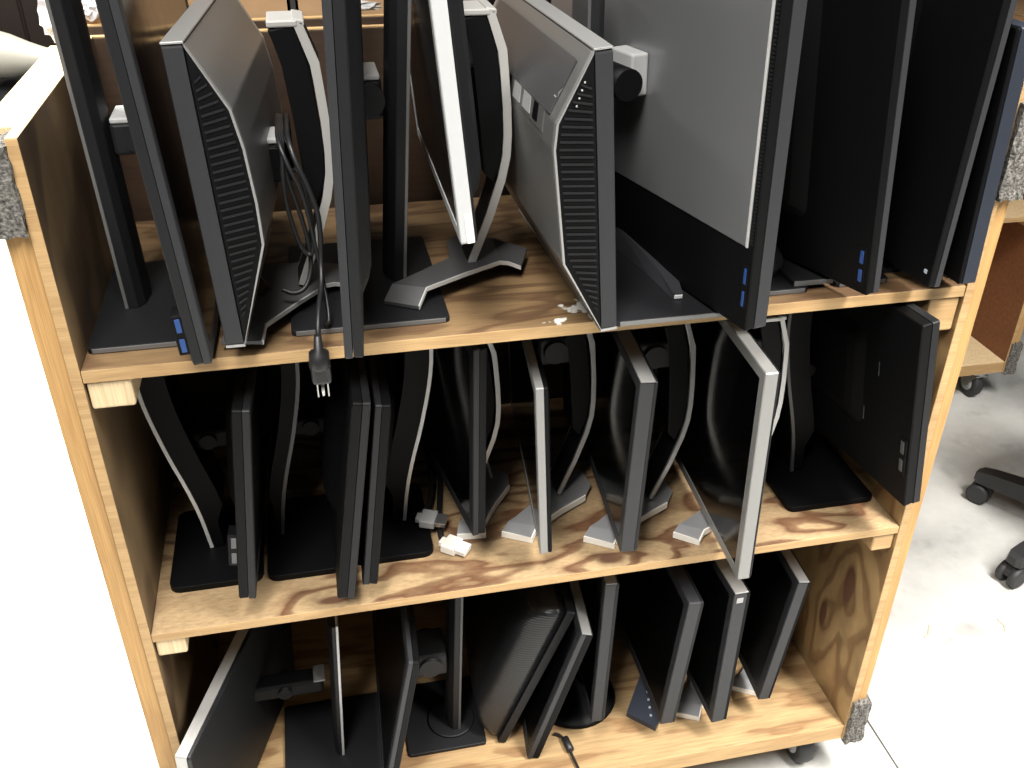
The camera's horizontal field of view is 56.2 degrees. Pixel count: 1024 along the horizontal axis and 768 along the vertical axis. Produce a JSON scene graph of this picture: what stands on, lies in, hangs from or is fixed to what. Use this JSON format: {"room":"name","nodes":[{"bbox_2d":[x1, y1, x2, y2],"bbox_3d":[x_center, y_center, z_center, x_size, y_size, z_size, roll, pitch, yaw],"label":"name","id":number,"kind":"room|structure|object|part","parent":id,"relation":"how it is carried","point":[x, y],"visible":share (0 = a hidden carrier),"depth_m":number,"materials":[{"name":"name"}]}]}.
{"room":"computer storage room","nodes":[
{"label":"computer storage room","id":0,"kind":"room"},
{"bbox_2d":[290,0,295,9],"bbox_3d":[-1.463,-4.809,7.639,13.500,3.600,0.100,-6,32,-10],"label":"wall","id":1,"kind":"structure","parent":0,"point":[292,2],"depth_m":8.38,"materials":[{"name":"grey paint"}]},
{"bbox_2d":[0,240,1023,767],"bbox_3d":[-0.210,-0.137,3.562,13.500,0.100,12.000,-6,32,-10],"label":"floor","id":2,"kind":"structure","parent":0,"point":[69,698],"depth_m":2.32,"materials":[{"name":"concrete"}]},
{"bbox_2d":[0,76,22,101],"bbox_3d":[-2.599,-1.443,5.222,1.360,0.368,0.760,-6,32,-10],"label":"storage bin","id":3,"kind":"object","parent":2,"relation":"on","point":[6,85],"visible":0.02,"depth_m":5.11,"materials":[{"name":"black"}]},
{"bbox_2d":[0,31,48,78],"bbox_3d":[-2.421,-1.741,5.059,0.622,0.249,0.242,-5,32,-8],"label":"pipe","id":4,"kind":"object","parent":3,"relation":"on","point":[18,55],"visible":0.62,"depth_m":4.96,"materials":[{"name":"beige"}]},
{"bbox_2d":[0,0,91,46],"bbox_3d":[-3.209,-2.536,5.538,2.050,1.898,0.600,-6,32,-10],"label":"tall cabinet","id":5,"kind":"object","parent":2,"relation":"on","point":[19,18],"visible":0.02,"depth_m":5.57,"materials":[{"name":"black"}]},
{"bbox_3d":[-3.164,-2.408,5.313,0.650,1.800,0.024,-6,32,-10],"label":"door","id":6,"kind":"part","parent":5,"relation":"part of","materials":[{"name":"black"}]},
{"bbox_2d":[86,0,383,34],"bbox_3d":[-0.143,-0.169,2.193,1.299,1.386,0.531,-6,32,-10],"label":"cart","id":7,"kind":"object","parent":2,"relation":"on","point":[95,27],"visible":0.02,"depth_m":1.57,"materials":[{"name":"wood"}]},
{"bbox_2d":[82,0,99,20],"bbox_3d":[-0.659,-0.588,1.509,0.044,0.033,0.038,-6,32,-10],"label":"paper ball","id":8,"kind":"object","parent":7,"relation":"on","point":[90,8],"visible":0.48,"depth_m":1.50,"materials":[{"name":"white paper"}]},
{"bbox_3d":[-0.744,-0.153,2.053,0.013,1.270,0.507,-6,32,-10],"label":"panel","id":9,"kind":"part","parent":7,"relation":"part of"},
{"bbox_3d":[-0.096,-0.083,1.946,1.226,1.268,0.012,-6,32,-10],"label":"panel","id":10,"kind":"part","parent":7,"relation":"part of","materials":[{"name":"brown wood"}]},
{"bbox_2d":[188,0,290,17],"bbox_3d":[-0.518,-0.647,1.744,0.232,0.462,0.340,-6,32,-10],"label":"cardboard box","id":11,"kind":"object","parent":7,"relation":"on","point":[254,8],"visible":0.04,"depth_m":1.58,"materials":[{"name":"brown cardboard"}]},
{"bbox_2d":[295,0,383,15],"bbox_3d":[-0.266,-0.679,1.790,0.263,0.472,0.335,-6,32,-10],"label":"cardboard box","id":12,"kind":"object","parent":7,"relation":"on","point":[308,7],"visible":0.04,"depth_m":1.60,"materials":[{"name":"brown cardboard"}]},
{"bbox_2d":[361,0,381,10],"bbox_3d":[-0.260,-0.624,1.583,0.091,0.017,0.022,-6,32,-10],"label":"paper scrap","id":13,"kind":"object","parent":7,"relation":"on","point":[365,5],"visible":0.4,"depth_m":1.58,"materials":[{"name":"grey paper"}]},
{"bbox_2d":[487,0,549,4],"bbox_3d":[-0.028,-0.663,1.832,0.145,0.402,0.322,-6,32,-10],"label":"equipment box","id":14,"kind":"object","parent":7,"relation":"on","point":[492,2],"visible":0.02,"depth_m":1.65,"materials":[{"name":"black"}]},
{"bbox_2d":[0,24,1023,767],"bbox_3d":[0.003,0.140,1.690,1.299,1.386,0.531,-6,32,-10],"label":"cart","id":15,"kind":"object","parent":2,"relation":"on","point":[853,556],"visible":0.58,"depth_m":1.51,"materials":[{"name":"brown wood"}]},
{"bbox_3d":[-0.606,-0.366,1.230,0.038,0.045,0.412,-6,32,-10],"label":"rail","id":16,"kind":"part","parent":15,"relation":"part of","materials":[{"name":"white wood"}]},
{"bbox_2d":[37,0,55,42],"bbox_3d":[-0.653,-0.526,1.375,0.049,0.077,0.063,-6,32,-10],"label":"plastic wrap","id":17,"kind":"object","parent":15,"relation":"on","point":[44,21],"visible":0.24,"depth_m":1.36,"materials":[{"name":"white plastic"}]},
{"bbox_3d":[-0.555,0.280,1.359,0.028,1.258,0.040,-6,32,-10],"label":"corner post","id":18,"kind":"part","parent":15,"relation":"part of","materials":[{"name":"brown wood"}]},
{"bbox_3d":[-0.583,0.154,1.552,0.013,1.270,0.507,-6,32,-10],"label":"panel","id":19,"kind":"part","parent":15,"relation":"part of","materials":[{"name":"brown wood"}]},
{"bbox_2d":[45,0,218,364],"bbox_3d":[-0.482,-0.340,1.225,0.165,0.484,0.510,-6,32,-10],"label":"computer monitor","id":20,"kind":"object","parent":15,"relation":"on","point":[170,302],"visible":0.93,"depth_m":1.13,"materials":[{"name":"grey plastic"}]},
{"bbox_3d":[-0.527,-0.288,1.213,0.015,0.393,0.082,-6,32,-10],"label":"column trim","id":21,"kind":"part","parent":20,"relation":"part of","materials":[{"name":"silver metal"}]},
{"bbox_3d":[-0.452,-0.048,1.205,0.143,0.006,0.002,-6,32,-10],"label":"trim","id":22,"kind":"part","parent":20,"relation":"part of","materials":[{"name":"silver metal"}]},
{"bbox_2d":[174,319,181,332],"bbox_3d":[-0.388,-0.067,1.114,0.007,0.018,0.003,-6,32,-10],"label":"socket","id":23,"kind":"object","parent":20,"relation":"attached to","point":[177,322],"depth_m":1.11,"materials":[{"name":"blue plastic"}]},
{"bbox_2d":[179,339,187,352],"bbox_3d":[-0.386,-0.045,1.128,0.007,0.018,0.003,-6,32,-10],"label":"socket","id":24,"kind":"object","parent":20,"relation":"attached to","point":[183,343],"depth_m":1.13,"materials":[{"name":"blue plastic"}]},
{"bbox_2d":[138,365,270,597],"bbox_3d":[-0.456,0.085,1.494,0.191,0.369,0.442,-6,32,-10],"label":"computer monitor","id":25,"kind":"object","parent":15,"relation":"on","point":[217,545],"visible":0.84,"depth_m":1.44,"materials":[{"name":"black plastic"}]},
{"bbox_2d":[231,538,235,548],"bbox_3d":[-0.388,0.222,1.336,0.009,0.019,0.003,-5,32,-8],"label":"socket","id":26,"kind":"object","parent":25,"relation":"attached to","point":[233,540],"depth_m":1.33,"materials":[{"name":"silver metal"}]},
{"bbox_2d":[231,553,236,563],"bbox_3d":[-0.391,0.245,1.350,0.009,0.019,0.003,-5,32,-8],"label":"socket","id":27,"kind":"object","parent":25,"relation":"attached to","point":[233,555],"depth_m":1.35,"materials":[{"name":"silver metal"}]},
{"bbox_2d":[159,0,339,347],"bbox_3d":[-0.304,-0.288,1.232,0.156,0.374,0.374,-4,32,-6],"label":"computer monitor","id":28,"kind":"object","parent":15,"relation":"on","point":[219,69],"visible":0.88,"depth_m":1.12,"materials":[{"name":"grey plastic"}]},
{"bbox_2d":[175,616,381,767],"bbox_3d":[-0.348,0.578,1.677,0.295,0.338,0.442,4,32,6],"label":"computer monitor","id":29,"kind":"object","parent":15,"relation":"on","point":[232,726],"visible":0.77,"depth_m":1.72,"materials":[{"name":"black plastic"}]},
{"bbox_3d":[-0.315,0.532,1.745,0.022,0.330,0.082,-6,32,-10],"label":"column trim","id":30,"kind":"part","parent":29,"relation":"part of","materials":[{"name":"silver metal"}]},
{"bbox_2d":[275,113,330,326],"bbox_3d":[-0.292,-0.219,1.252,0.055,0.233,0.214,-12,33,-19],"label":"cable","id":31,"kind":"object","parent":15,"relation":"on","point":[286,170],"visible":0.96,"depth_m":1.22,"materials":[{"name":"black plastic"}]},
{"bbox_2d":[284,113,331,396],"bbox_3d":[-0.261,-0.175,1.246,0.035,0.302,0.277,-6,32,-10],"label":"power cord","id":32,"kind":"object","parent":15,"relation":"hanging from","point":[319,358],"visible":0.98,"depth_m":1.19,"materials":[{"name":"black plastic"}]},
{"bbox_3d":[-0.262,-0.203,1.236,0.031,0.243,0.266,-8,33,-14],"label":"cord","id":33,"kind":"part","parent":32,"relation":"part of","materials":[{"name":"black plastic"}]},
{"bbox_2d":[267,357,370,597],"bbox_3d":[-0.314,0.077,1.507,0.181,0.370,0.440,-6,32,-10],"label":"computer monitor","id":34,"kind":"object","parent":15,"relation":"on","point":[314,535],"visible":0.84,"depth_m":1.45,"materials":[{"name":"black plastic"}]},
{"bbox_2d":[288,0,449,358],"bbox_3d":[-0.208,-0.349,1.228,0.206,0.499,0.511,-6,32,-10],"label":"computer monitor","id":35,"kind":"object","parent":15,"relation":"on","point":[368,268],"visible":0.98,"depth_m":1.20,"materials":[{"name":"grey plastic"}]},
{"bbox_3d":[-0.182,-0.074,1.251,0.194,0.006,0.002,-6,32,-10],"label":"trim","id":36,"kind":"part","parent":35,"relation":"part of","materials":[{"name":"silver metal"}]},
{"bbox_3d":[-0.146,-0.332,1.296,0.031,0.385,0.077,-6,32,-10],"label":"column trim","id":37,"kind":"part","parent":35,"relation":"part of","materials":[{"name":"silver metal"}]},
{"bbox_3d":[-0.044,-0.041,1.878,1.226,1.268,0.012,-6,32,-10],"label":"panel","id":38,"kind":"part","parent":15,"relation":"part of","materials":[{"name":"brown wood"}]},
{"bbox_2d":[358,349,432,584],"bbox_3d":[-0.201,0.065,1.542,0.150,0.356,0.441,-6,32,-10],"label":"computer monitor","id":39,"kind":"object","parent":15,"relation":"on","point":[389,531],"visible":0.73,"depth_m":1.47,"materials":[{"name":"black plastic"}]},
{"bbox_2d":[372,597,485,767],"bbox_3d":[-0.170,0.481,1.805,0.202,0.371,0.442,-6,32,-10],"label":"computer monitor","id":40,"kind":"object","parent":15,"relation":"on","point":[440,716],"visible":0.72,"depth_m":1.76,"materials":[{"name":"grey plastic"}]},
{"bbox_3d":[-0.100,0.499,1.778,0.018,0.353,0.062,-6,32,-10],"label":"column trim","id":41,"kind":"part","parent":40,"relation":"part of","materials":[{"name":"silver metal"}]},
{"bbox_2d":[415,443,470,556],"bbox_3d":[-0.130,0.185,1.626,0.082,0.064,0.275,-6,32,-10],"label":"cable","id":42,"kind":"object","parent":15,"relation":"on","point":[452,545],"visible":0.84,"depth_m":1.57,"materials":[{"name":"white plastic"}]},
{"bbox_2d":[398,343,509,539],"bbox_3d":[-0.073,0.009,1.591,0.133,0.400,0.420,-11,33,-18],"label":"computer monitor","id":43,"kind":"object","parent":15,"relation":"on","point":[460,428],"visible":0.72,"depth_m":1.47,"materials":[{"name":"black plastic"}]},
{"bbox_2d":[486,461,492,477],"bbox_3d":[-0.047,0.014,1.656,0.025,0.278,0.125,-2,32,-3],"label":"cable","id":44,"kind":"object","parent":43,"relation":"on","point":[487,463],"visible":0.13,"depth_m":1.67,"materials":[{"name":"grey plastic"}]},
{"bbox_2d":[384,0,526,309],"bbox_3d":[-0.074,-0.365,1.264,0.198,0.471,0.441,0,31,-1],"label":"computer monitor","id":45,"kind":"object","parent":15,"relation":"on","point":[460,82],"visible":1,"depth_m":1.22,"materials":[{"name":"grey plastic"}]},
{"bbox_2d":[463,582,574,741],"bbox_3d":[-0.004,0.446,1.901,0.178,0.328,0.370,-4,32,-7],"label":"computer monitor","id":46,"kind":"object","parent":15,"relation":"on","point":[512,636],"visible":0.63,"depth_m":1.75,"materials":[{"name":"black plastic"}]},
{"bbox_3d":[0.014,-0.195,1.475,1.199,0.018,0.486,-6,32,-10],"label":"shelf","id":47,"kind":"part","parent":15,"relation":"part of","materials":[{"name":"brown wood"}]},
{"bbox_3d":[0.010,0.178,1.715,1.199,0.016,0.505,-6,32,-10],"label":"shelf","id":48,"kind":"part","parent":15,"relation":"part of","materials":[{"name":"brown wood"}]},
{"bbox_3d":[0.008,0.614,1.982,1.199,0.038,0.505,-6,32,-10],"label":"shelf","id":49,"kind":"part","parent":15,"relation":"part of","materials":[{"name":"brown wood"}]},
{"bbox_2d":[502,333,595,553],"bbox_3d":[0.061,0.031,1.592,0.154,0.363,0.440,0,31,0],"label":"computer monitor","id":50,"kind":"object","parent":15,"relation":"on","point":[552,492],"visible":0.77,"depth_m":1.53,"materials":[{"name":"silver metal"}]},
{"bbox_2d":[493,0,616,331],"bbox_3d":[0.040,-0.329,1.328,0.094,0.358,0.444,-7,32,-12],"label":"computer monitor","id":51,"kind":"object","parent":15,"relation":"on","point":[560,177],"visible":0.76,"depth_m":1.16,"materials":[{"name":"grey plastic"}]},
{"bbox_2d":[509,74,511,92],"bbox_3d":[-0.002,-0.398,1.270,0.005,0.021,0.015,-7,32,-12],"label":"socket","id":52,"kind":"object","parent":51,"relation":"attached to","point":[510,75],"depth_m":1.27,"materials":[{"name":"black plastic"}]},
{"bbox_2d":[512,80,520,102],"bbox_3d":[0.007,-0.378,1.237,0.005,0.021,0.035,-7,32,-12],"label":"socket","id":53,"kind":"object","parent":51,"relation":"attached to","point":[516,84],"depth_m":1.24,"materials":[{"name":"grey plastic"}]},
{"bbox_2d":[522,89,530,112],"bbox_3d":[0.019,-0.352,1.196,0.005,0.021,0.035,-7,32,-12],"label":"socket","id":54,"kind":"object","parent":51,"relation":"attached to","point":[526,93],"depth_m":1.20,"materials":[{"name":"grey plastic"}]},
{"bbox_2d":[532,99,538,120],"bbox_3d":[0.029,-0.331,1.161,0.005,0.021,0.020,-7,32,-12],"label":"socket","id":55,"kind":"object","parent":51,"relation":"attached to","point":[535,102],"depth_m":1.16,"materials":[{"name":"black plastic"}]},
{"bbox_2d":[521,580,592,757],"bbox_3d":[0.063,0.467,1.872,0.110,0.326,0.372,-3,32,-6],"label":"computer monitor","id":56,"kind":"object","parent":15,"relation":"on","point":[539,715],"visible":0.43,"depth_m":1.73,"materials":[{"name":"grey plastic"}]},
{"bbox_3d":[0.106,0.330,1.793,0.017,0.009,0.370,-3,32,-6],"label":"trim","id":57,"kind":"part","parent":56,"relation":"part of","materials":[{"name":"silver metal"}]},
{"bbox_2d":[554,732,579,767],"bbox_3d":[0.112,0.735,1.830,0.021,0.116,0.111,-14,34,-22],"label":"cable","id":58,"kind":"object","parent":15,"relation":"on","point":[565,740],"visible":1,"depth_m":1.81,"materials":[{"name":"black plastic"}]},
{"bbox_2d":[554,574,618,728],"bbox_3d":[0.112,0.419,1.867,0.167,0.416,0.371,-6,32,-10],"label":"computer monitor","id":59,"kind":"object","parent":15,"relation":"on","point":[590,698],"visible":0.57,"depth_m":1.75,"materials":[{"name":"grey plastic"}]},
{"bbox_3d":[0.144,0.239,1.764,0.019,0.002,0.370,-4,32,-6],"label":"trim","id":60,"kind":"part","parent":59,"relation":"part of","materials":[{"name":"silver metal"}]},
{"bbox_2d":[583,323,695,551],"bbox_3d":[0.203,0.025,1.603,0.176,0.363,0.440,0,31,-1],"label":"computer monitor","id":61,"kind":"object","parent":15,"relation":"on","point":[633,488],"visible":0.77,"depth_m":1.50,"materials":[{"name":"grey plastic"}]},
{"bbox_3d":[0.160,-0.117,1.515,0.021,0.003,0.440,-4,32,-7],"label":"trim","id":62,"kind":"part","parent":61,"relation":"part of","materials":[{"name":"silver metal"}]},
{"bbox_2d":[616,565,703,730],"bbox_3d":[0.252,0.437,1.891,0.103,0.360,0.370,-6,32,-10],"label":"computer monitor","id":63,"kind":"object","parent":15,"relation":"on","point":[659,610],"visible":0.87,"depth_m":1.80,"materials":[{"name":"grey plastic"}]},
{"bbox_2d":[550,0,806,330],"bbox_3d":[0.193,-0.391,1.326,0.206,0.472,0.544,-6,32,-10],"label":"computer monitor","id":64,"kind":"object","parent":15,"relation":"on","point":[705,90],"visible":0.84,"depth_m":1.23,"materials":[{"name":"grey plastic"}]},
{"bbox_3d":[0.093,-0.364,1.342,0.011,0.393,0.077,-6,32,-10],"label":"column trim","id":65,"kind":"part","parent":64,"relation":"part of","materials":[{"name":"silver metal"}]},
{"bbox_3d":[0.173,-0.437,1.292,0.013,0.349,0.528,-13,34,-21],"label":"plate","id":66,"kind":"part","parent":64,"relation":"part of","materials":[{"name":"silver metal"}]},
{"bbox_3d":[0.236,-0.088,1.277,0.192,0.006,0.002,-6,32,-10],"label":"trim","id":67,"kind":"part","parent":64,"relation":"part of","materials":[{"name":"silver metal"}]},
{"bbox_2d":[740,291,743,306],"bbox_3d":[0.291,-0.108,1.211,0.003,0.021,0.005,-13,34,-21],"label":"socket","id":68,"kind":"object","parent":64,"relation":"attached to","point":[741,292],"depth_m":1.21,"materials":[{"name":"blue plastic"}]},
{"bbox_2d":[743,268,746,284],"bbox_3d":[0.291,-0.134,1.195,0.003,0.021,0.005,-13,34,-21],"label":"socket","id":69,"kind":"object","parent":64,"relation":"attached to","point":[744,269],"depth_m":1.19,"materials":[{"name":"blue plastic"}]},
{"bbox_2d":[676,558,749,721],"bbox_3d":[0.354,0.424,1.890,0.127,0.383,0.371,-6,32,-10],"label":"computer monitor","id":70,"kind":"object","parent":15,"relation":"on","point":[711,670],"visible":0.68,"depth_m":1.75,"materials":[{"name":"grey plastic"}]},
{"bbox_3d":[0.349,0.262,1.790,0.024,0.002,0.370,-7,32,-12],"label":"trim","id":71,"kind":"part","parent":70,"relation":"part of","materials":[{"name":"silver metal"}]},
{"bbox_2d":[653,314,788,579],"bbox_3d":[0.351,0.029,1.569,0.176,0.393,0.479,0,31,-1],"label":"computer monitor","id":72,"kind":"object","parent":15,"relation":"on","point":[722,456],"visible":0.8,"depth_m":1.45,"materials":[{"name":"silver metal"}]},
{"bbox_2d":[732,549,809,698],"bbox_3d":[0.492,0.406,1.942,0.116,0.360,0.372,-3,32,-5],"label":"computer monitor","id":73,"kind":"object","parent":15,"relation":"on","point":[778,585],"visible":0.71,"depth_m":1.81,"materials":[{"name":"grey plastic"}]},
{"bbox_3d":[0.487,0.254,1.849,0.019,0.004,0.370,-4,32,-8],"label":"trim","id":74,"kind":"part","parent":73,"relation":"part of","materials":[{"name":"silver metal"}]},
{"bbox_2d":[770,0,916,295],"bbox_3d":[0.337,-0.427,1.377,0.153,0.482,0.545,-12,34,-20],"label":"computer monitor","id":75,"kind":"object","parent":15,"relation":"on","point":[854,56],"visible":0.46,"depth_m":1.23,"materials":[{"name":"grey plastic"}]},
{"bbox_3d":[0.378,-0.128,1.343,0.070,0.006,0.002,-6,32,-10],"label":"trim","id":76,"kind":"part","parent":75,"relation":"part of","materials":[{"name":"silver metal"}]},
{"bbox_3d":[0.407,-0.187,1.424,0.059,0.008,0.170,-6,32,-10],"label":"foot plate","id":77,"kind":"part","parent":75,"relation":"part of","materials":[{"name":"black plastic"}]},
{"bbox_2d":[857,269,861,281],"bbox_3d":[0.466,-0.146,1.285,0.004,0.018,0.006,-17,35,-25],"label":"socket","id":78,"kind":"object","parent":75,"relation":"attached to","point":[859,271],"depth_m":1.28,"materials":[{"name":"blue plastic"}]},
{"bbox_2d":[859,251,863,263],"bbox_3d":[0.463,-0.168,1.270,0.004,0.018,0.006,-17,35,-25],"label":"socket","id":79,"kind":"object","parent":75,"relation":"attached to","point":[861,253],"depth_m":1.27,"materials":[{"name":"blue plastic"}]},
{"bbox_2d":[765,302,939,511],"bbox_3d":[0.525,-0.017,1.619,0.170,0.422,0.441,-6,32,-10],"label":"computer monitor","id":80,"kind":"object","parent":15,"relation":"on","point":[864,375],"visible":0.77,"depth_m":1.54,"materials":[{"name":"black plastic"}]},
{"bbox_2d":[898,458,902,471],"bbox_3d":[0.599,0.124,1.478,0.006,0.023,0.008,-9,33,-15],"label":"socket","id":81,"kind":"object","parent":80,"relation":"attached to","point":[900,460],"depth_m":1.48,"materials":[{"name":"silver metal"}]},
{"bbox_2d":[900,440,903,453],"bbox_3d":[0.594,0.097,1.459,0.006,0.023,0.008,-9,33,-15],"label":"socket","id":82,"kind":"object","parent":80,"relation":"attached to","point":[901,441],"depth_m":1.46,"materials":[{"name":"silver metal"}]},
{"bbox_3d":[0.604,0.027,1.770,0.013,1.270,0.507,-6,32,-10],"label":"panel","id":83,"kind":"part","parent":15,"relation":"part of","materials":[{"name":"brown wood"}]},
{"bbox_2d":[831,0,1016,287],"bbox_3d":[0.480,-0.445,1.408,0.120,0.482,0.520,-6,32,-10],"label":"computer monitor","id":84,"kind":"object","parent":15,"relation":"on","point":[957,47],"visible":0.37,"depth_m":1.25,"materials":[{"name":"grey plastic"}]},
{"bbox_3d":[0.501,-0.145,1.371,0.072,0.006,0.002,-6,32,-10],"label":"trim","id":85,"kind":"part","parent":84,"relation":"part of","materials":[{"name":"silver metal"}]},
{"bbox_3d":[0.663,0.131,1.600,0.020,1.270,0.088,-6,32,-10],"label":"corner post","id":86,"kind":"part","parent":15,"relation":"part of","materials":[{"name":"brown wood"}]},
{"bbox_2d":[881,19,1023,283],"bbox_3d":[0.556,-0.403,1.454,0.096,0.362,0.510,-6,32,-10],"label":"computer monitor","id":87,"kind":"object","parent":15,"relation":"on","point":[969,237],"visible":0.11,"depth_m":1.25,"materials":[{"name":"black plastic"}]},
{"bbox_2d":[958,194,1023,395],"bbox_3d":[0.936,-0.596,2.899,1.299,1.386,0.531,-6,32,-10],"label":"cart","id":88,"kind":"object","parent":2,"relation":"on","point":[995,345],"visible":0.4,"depth_m":3.07,"materials":[{"name":"wood"}]},
{"bbox_2d":[962,335,1003,366],"bbox_3d":[0.941,-0.122,3.191,1.199,0.038,0.505,-6,32,-10],"label":"shelf","id":89,"kind":"object","parent":88,"relation":"attached to","point":[979,353],"depth_m":3.11,"materials":[{"name":"brown wood"}]},
{"bbox_3d":[1.537,-0.709,2.980,0.013,1.270,0.507,-6,32,-10],"label":"panel","id":90,"kind":"part","parent":88,"relation":"part of","materials":[{"name":"beige wood"}]},
{"bbox_2d":[1005,199,1023,217],"bbox_3d":[0.944,-0.557,2.924,1.199,0.016,0.505,-6,32,-10],"label":"shelf","id":91,"kind":"object","parent":88,"relation":"attached to","point":[1015,209],"depth_m":2.85,"materials":[{"name":"brown wood"}]},
{"bbox_2d":[1013,0,1023,21],"bbox_3d":[1.437,-1.002,2.687,0.210,0.102,0.260,-6,32,-10],"label":"cardboard box","id":92,"kind":"object","parent":88,"relation":"on","point":[1019,10],"visible":0.02,"depth_m":2.60,"materials":[{"name":"brown cardboard"}]},
{"bbox_3d":[1.597,-0.605,2.810,0.020,1.270,0.088,-6,32,-10],"label":"corner post","id":93,"kind":"part","parent":88,"relation":"part of","materials":[{"name":"brown wood"}]},
{"bbox_2d":[965,467,1023,588],"bbox_3d":[1.521,0.021,2.266,0.622,1.000,0.605,-6,32,-10],"label":"office chair","id":94,"kind":"object","parent":2,"relation":"on","point":[987,480],"visible":1,"depth_m":2.61,"materials":[{"name":"black plastic"}]},
{"bbox_3d":[1.402,0.288,2.596,0.064,0.066,0.282,-27,40,-36],"label":"leg","id":95,"kind":"part","parent":94,"relation":"part of","materials":[{"name":"black plastic"}]},
{"bbox_3d":[1.367,0.392,2.428,0.282,0.066,0.064,-14,34,-22],"label":"leg","id":96,"kind":"part","parent":94,"relation":"part of","materials":[{"name":"black plastic"}]}
]}

